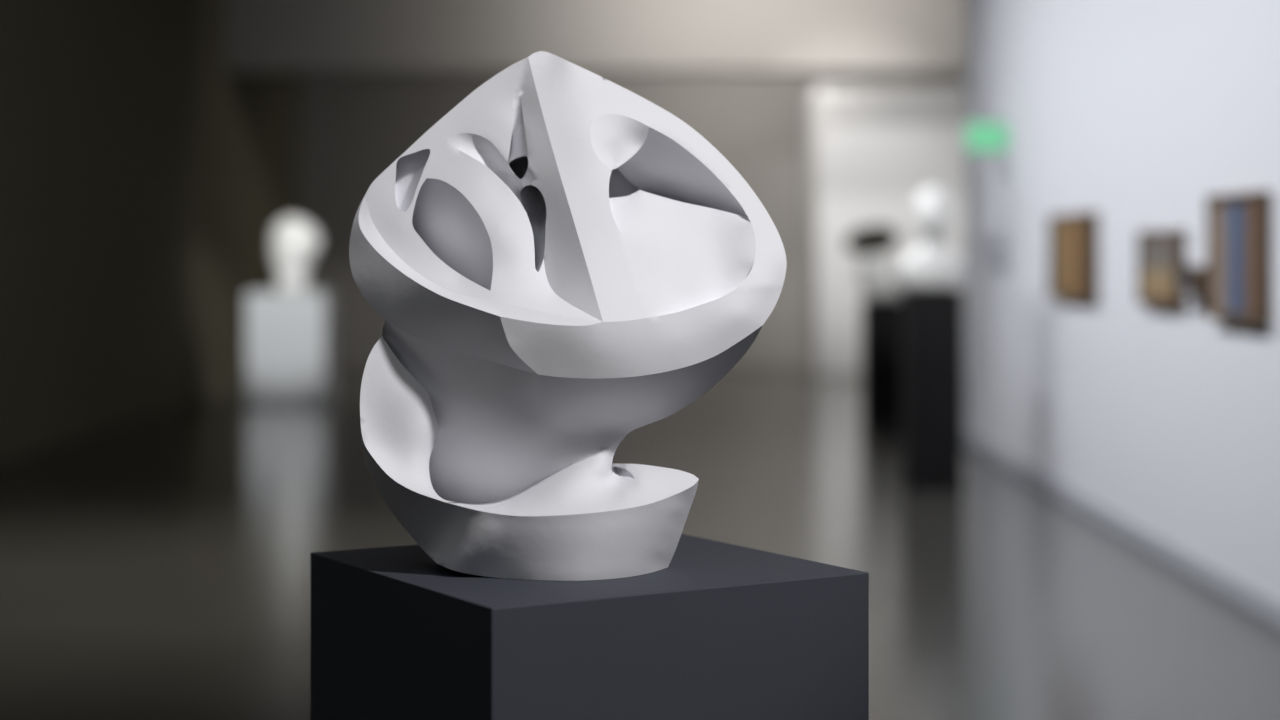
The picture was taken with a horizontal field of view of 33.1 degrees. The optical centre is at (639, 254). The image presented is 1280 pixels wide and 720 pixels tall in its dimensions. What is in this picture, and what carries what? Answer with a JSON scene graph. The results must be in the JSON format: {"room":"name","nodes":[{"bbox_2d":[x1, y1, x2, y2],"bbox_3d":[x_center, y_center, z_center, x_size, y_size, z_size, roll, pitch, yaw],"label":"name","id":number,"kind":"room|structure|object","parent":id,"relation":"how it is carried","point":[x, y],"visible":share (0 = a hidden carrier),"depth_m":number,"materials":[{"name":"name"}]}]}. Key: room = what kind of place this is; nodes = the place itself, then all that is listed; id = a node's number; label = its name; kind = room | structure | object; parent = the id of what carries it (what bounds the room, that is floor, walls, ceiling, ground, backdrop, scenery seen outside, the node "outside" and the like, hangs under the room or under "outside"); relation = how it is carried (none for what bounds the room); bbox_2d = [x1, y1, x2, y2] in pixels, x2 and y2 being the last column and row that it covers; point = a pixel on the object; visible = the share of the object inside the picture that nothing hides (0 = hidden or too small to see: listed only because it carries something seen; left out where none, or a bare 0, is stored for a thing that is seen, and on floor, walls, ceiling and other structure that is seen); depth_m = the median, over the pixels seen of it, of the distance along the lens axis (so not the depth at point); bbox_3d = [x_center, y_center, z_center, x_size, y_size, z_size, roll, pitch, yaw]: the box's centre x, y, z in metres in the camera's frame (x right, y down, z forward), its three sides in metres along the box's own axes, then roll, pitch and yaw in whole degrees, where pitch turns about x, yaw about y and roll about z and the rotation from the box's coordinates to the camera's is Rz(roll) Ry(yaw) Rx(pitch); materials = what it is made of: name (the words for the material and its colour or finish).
{"room":"museum","nodes":[
{"label":"museum","id":0,"kind":"room"},
{"bbox_2d":[0,0,297,463],"bbox_3d":[-4.700,-0.800,12.000,0.200,4.600,34.000,0,0,0],"label":"wall","id":1,"kind":"structure","parent":0,"point":[146,182],"depth_m":19.30,"materials":[{"name":"brown"}]},
{"bbox_2d":[227,0,965,73],"bbox_3d":[2.200,-2.580,24.250,13.600,1.040,0.500,0,0,0],"label":"ceiling","id":2,"kind":"structure","parent":1,"relation":"attached to","point":[264,36],"depth_m":24.00,"materials":[{"name":"grey paint"}]},
{"bbox_2d":[298,74,965,365],"bbox_3d":[2.200,-0.800,29.100,14.000,4.600,0.200,0,0,0],"label":"wall","id":3,"kind":"structure","parent":0,"point":[352,128],"depth_m":29.00,"materials":[{"name":"grey paint"}]},
{"bbox_2d":[0,366,1279,719],"bbox_3d":[2.200,1.550,12.000,14.000,0.100,34.400,0,0,0],"label":"floor","id":4,"kind":"structure","parent":0,"point":[156,566],"depth_m":10.65,"materials":[{"name":"concrete"}]},
{"bbox_2d":[246,291,334,401],"bbox_3d":[-3.626,0.940,22.400,0.800,1.120,0.800,0,0,0],"label":"pedestal","id":5,"kind":"object","parent":4,"relation":"on","point":[290,335],"visible":0.99,"depth_m":22.00,"materials":[{"name":"grey paint"}]},
{"bbox_2d":[271,217,320,290],"bbox_3d":[-3.579,-0.010,22.400,0.522,0.774,0.405,0,0,0],"label":"head sculpture","id":6,"kind":"object","parent":5,"relation":"on","point":[295,242],"visible":1,"depth_m":22.26,"materials":[{"name":"stone"}]},
{"bbox_2d":[310,534,868,719],"bbox_3d":[-0.087,0.975,3.155,0.600,1.050,0.600,0,0,-31],"label":"pedestal","id":7,"kind":"object","parent":4,"relation":"on","point":[725,631],"visible":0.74,"depth_m":2.94,"materials":[{"name":"stone"}]},
{"bbox_2d":[349,51,786,580],"bbox_3d":[-0.119,0.073,3.204,0.628,0.754,0.495,0,0,-29],"label":"abstract sculpture","id":8,"kind":"object","parent":7,"relation":"on","point":[561,265],"visible":1,"depth_m":3.08,"materials":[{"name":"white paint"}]},
{"bbox_2d":[861,300,900,417],"bbox_3d":[2.275,0.960,20.000,0.400,1.080,0.400,0,0,0],"label":"pedestal","id":9,"kind":"object","parent":4,"relation":"on","point":[880,319],"visible":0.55,"depth_m":19.80,"materials":[{"name":"black paint"}]},
{"bbox_2d":[858,255,902,299],"bbox_3d":[2.233,0.208,20.000,0.426,0.418,0.326,0,0,0],"label":"carved block","id":10,"kind":"object","parent":9,"relation":"on","point":[879,279],"visible":0.97,"depth_m":19.88,"materials":[{"name":"stone"}]},
{"bbox_2d":[845,225,898,254],"bbox_3d":[2.154,-0.142,20.000,0.506,0.279,0.274,0,0,0],"label":"bronze form","id":11,"kind":"object","parent":10,"relation":"on","point":[871,239],"visible":1,"depth_m":19.90,"materials":[{"name":"black metal"}]},
{"bbox_2d":[901,289,963,489],"bbox_3d":[1.884,0.863,13.900,0.355,1.275,0.355,0,0,0],"label":"pedestal","id":12,"kind":"object","parent":4,"relation":"on","point":[932,320],"visible":1,"depth_m":13.72,"materials":[{"name":"black paint"}]},
{"bbox_2d":[898,187,965,288],"bbox_3d":[1.884,-0.107,13.900,0.402,0.659,0.311,0,0,30],"label":"bust","id":13,"kind":"object","parent":12,"relation":"on","point":[931,265],"visible":1,"depth_m":13.80,"materials":[{"name":"stone"}]},
{"bbox_2d":[805,86,965,374],"bbox_3d":[3.310,-0.310,28.000,2.180,3.620,2.000,0,0,0],"label":"doorway","id":14,"kind":"structure","parent":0,"point":[870,151],"depth_m":27.00,"materials":[{"name":"white"}]},
{"bbox_2d":[966,0,1279,601],"bbox_3d":[2.750,-0.800,6.100,0.300,4.600,22.200,0,0,0],"label":"wall","id":15,"kind":"structure","parent":0,"point":[1133,113],"depth_m":11.32,"materials":[{"name":"white paint"}]},
{"bbox_2d":[964,116,1008,152],"bbox_3d":[2.442,-0.850,15.197,0.305,0.260,0.086,0,0,0],"label":"exit sign","id":16,"kind":"object","parent":15,"relation":"attached to","point":[986,135],"visible":1,"depth_m":15.15,"materials":[{"name":"green plastic"}]},
{"bbox_2d":[981,150,1009,238],"bbox_3d":[2.585,-0.430,15.700,0.030,0.620,1.100,0,0,0],"label":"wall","id":17,"kind":"structure","parent":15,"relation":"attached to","point":[995,167],"depth_m":15.57,"materials":[{"name":"white paint"}]},
{"bbox_2d":[988,244,1007,271],"bbox_3d":[2.592,0.020,15.600,0.015,0.200,0.800,0,0,0],"label":"wall label","id":18,"kind":"object","parent":15,"relation":"attached to","point":[997,253],"visible":1,"depth_m":15.53,"materials":[{"name":"grey"}]},
{"bbox_2d":[1048,212,1098,301],"bbox_3d":[2.575,0.010,12.825,0.050,0.510,1.250,0,0,0],"label":"painting","id":19,"kind":"object","parent":15,"relation":"attached to","point":[1073,239],"visible":1,"depth_m":12.72,"materials":[{"name":"brown wood"}]},
{"bbox_2d":[964,432,1279,625],"bbox_3d":[2.594,1.455,6.100,0.012,0.090,22.200,0,0,0],"label":"baseboard","id":20,"kind":"structure","parent":15,"relation":"attached to","point":[1252,598],"depth_m":11.01,"materials":[{"name":"grey paint"}]},
{"bbox_2d":[1137,230,1185,307],"bbox_3d":[2.575,0.065,10.650,0.050,0.370,0.800,0,0,0],"label":"painting","id":21,"kind":"object","parent":15,"relation":"attached to","point":[1158,252],"visible":0.93,"depth_m":10.62,"materials":[{"name":"brown wood"}]},
{"bbox_2d":[1174,266,1205,293],"bbox_3d":[2.555,0.115,9.980,0.090,0.130,0.300,0,0,0],"label":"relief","id":22,"kind":"object","parent":15,"relation":"attached to","point":[1187,279],"visible":0.84,"depth_m":9.83,"materials":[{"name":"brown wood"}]},
{"bbox_2d":[1206,191,1271,323],"bbox_3d":[2.570,0.010,9.260,0.060,0.550,0.800,0,0,0],"label":"painting","id":23,"kind":"object","parent":15,"relation":"attached to","point":[1238,225],"visible":1,"depth_m":9.18,"materials":[{"name":"brown wood"}]}
]}

